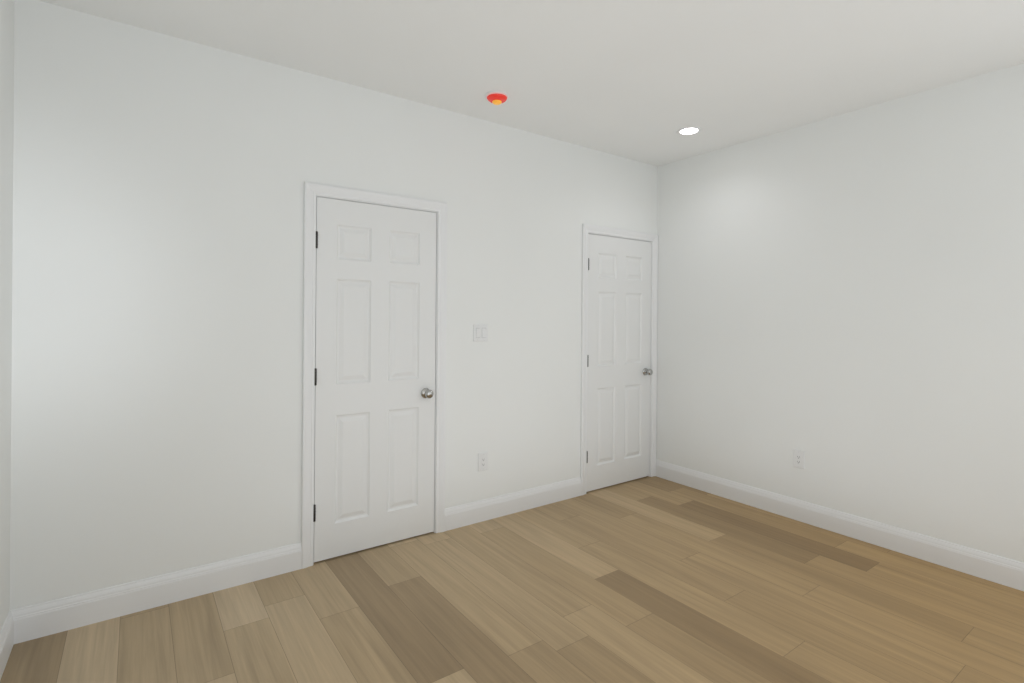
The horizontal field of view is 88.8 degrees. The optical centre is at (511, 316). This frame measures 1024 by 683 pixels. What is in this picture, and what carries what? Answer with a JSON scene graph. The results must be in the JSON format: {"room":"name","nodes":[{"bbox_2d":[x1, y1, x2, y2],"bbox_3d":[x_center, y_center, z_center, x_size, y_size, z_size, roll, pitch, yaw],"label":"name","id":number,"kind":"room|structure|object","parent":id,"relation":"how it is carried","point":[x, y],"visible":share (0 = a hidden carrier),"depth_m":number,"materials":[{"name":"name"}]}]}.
{"room":"empty bedroom","nodes":[
{"label":"empty bedroom","id":0,"kind":"room"},
{"bbox_2d":[0,0,14,631],"bbox_3d":[-0.849,0.020,0.357,0.120,2.712,4.410,0,0,-36],"label":"wall","id":1,"kind":"structure","parent":0,"point":[7,9],"depth_m":2.08,"materials":[{"name":"paint"}]},
{"bbox_2d":[0,611,13,679],"bbox_3d":[-0.839,1.306,0.445,0.015,0.140,4.290,0,0,-36],"label":"baseboard","id":2,"kind":"structure","parent":1,"relation":"attached to","point":[6,638],"depth_m":2.07,"materials":[{"name":"paint"}]},
{"bbox_2d":[10,0,657,643],"bbox_3d":[-0.441,0.023,3.430,4.368,2.712,0.135,0,0,-36],"label":"wall","id":3,"kind":"structure","parent":0,"point":[158,304],"depth_m":2.61,"materials":[{"name":"paint"}]},
{"bbox_2d":[301,182,446,568],"bbox_3d":[-0.819,0.321,3.158,0.880,2.110,0.138,0,0,-36],"label":"door frame","id":4,"kind":"structure","parent":3,"relation":"attached to","point":[312,191],"depth_m":2.92,"materials":[{"name":"paint"}]},
{"bbox_2d":[313,197,435,561],"bbox_3d":[-0.783,0.351,3.103,0.751,2.030,0.102,0,0,-36],"label":"door","id":5,"kind":"structure","parent":3,"relation":"in","point":[374,384],"depth_m":3.10,"materials":[{"name":"paint"}]},
{"bbox_2d":[473,324,487,341],"bbox_3d":[-0.209,0.109,3.525,0.118,0.116,0.012,0,0,-36],"label":"light switch","id":6,"kind":"object","parent":3,"relation":"attached to","point":[480,332],"visible":1,"depth_m":3.52,"materials":[{"name":"white plastic"}]},
{"bbox_2d":[478,452,487,471],"bbox_3d":[-0.195,0.981,3.542,0.078,0.124,0.008,0,0,-36],"label":"outlet","id":7,"kind":"object","parent":3,"relation":"attached to","point":[482,461],"visible":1,"depth_m":3.54,"materials":[{"name":"white plastic"}]},
{"bbox_2d":[580,224,657,495],"bbox_3d":[0.869,0.335,4.371,0.894,2.110,0.138,0,0,-36],"label":"door frame","id":8,"kind":"structure","parent":3,"relation":"attached to","point":[587,229],"depth_m":4.24,"materials":[{"name":"paint"}]},
{"bbox_2d":[586,234,652,491],"bbox_3d":[0.905,0.365,4.316,0.765,2.030,0.102,0,0,-36],"label":"door","id":9,"kind":"structure","parent":3,"relation":"in","point":[619,371],"depth_m":4.32,"materials":[{"name":"paint"}]},
{"bbox_2d":[0,476,1023,682],"bbox_3d":[0.815,1.419,1.665,4.368,0.060,4.580,0,0,-36],"label":"floor","id":10,"kind":"structure","parent":0,"point":[653,579],"depth_m":2.43,"materials":[{"name":"brown wood"}]},
{"bbox_2d":[39,0,1023,165],"bbox_3d":[0.853,-1.363,1.645,4.368,0.080,4.530,0,0,-36],"label":"ceiling","id":11,"kind":"structure","parent":0,"point":[644,81],"depth_m":2.62,"materials":[{"name":"paint"}]},
{"bbox_2d":[485,91,508,104],"bbox_3d":[-0.090,-1.306,3.152,0.148,0.048,0.148,0,0,-36],"label":"sprinkler","id":12,"kind":"object","parent":11,"relation":"attached to","point":[497,97],"visible":1,"depth_m":3.12,"materials":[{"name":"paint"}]},
{"bbox_2d":[677,127,701,135],"bbox_3d":[1.258,-1.317,3.715,0.168,0.006,0.168,0,0,-36],"label":"recessed light","id":13,"kind":"object","parent":11,"relation":"in","point":[686,131],"visible":1,"depth_m":3.71,"materials":[{"name":"paint"}]},
{"bbox_2d":[656,63,1023,562],"bbox_3d":[2.601,0.048,2.835,0.120,2.712,4.410,0,0,-36],"label":"wall","id":14,"kind":"structure","parent":0,"point":[841,300],"depth_m":3.28,"materials":[{"name":"paint"}]},
{"bbox_2d":[793,449,804,468],"bbox_3d":[1.970,0.979,3.594,0.008,0.124,0.078,0,0,-36],"label":"outlet","id":15,"kind":"object","parent":14,"relation":"attached to","point":[798,458],"visible":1,"depth_m":3.59,"materials":[{"name":"white plastic"}]},
{"bbox_2d":[656,460,1023,590],"bbox_3d":[2.501,1.333,2.845,0.015,0.140,4.290,0,0,-36],"label":"baseboard","id":16,"kind":"structure","parent":14,"relation":"attached to","point":[989,567],"depth_m":3.26,"materials":[{"name":"paint"}]}
]}

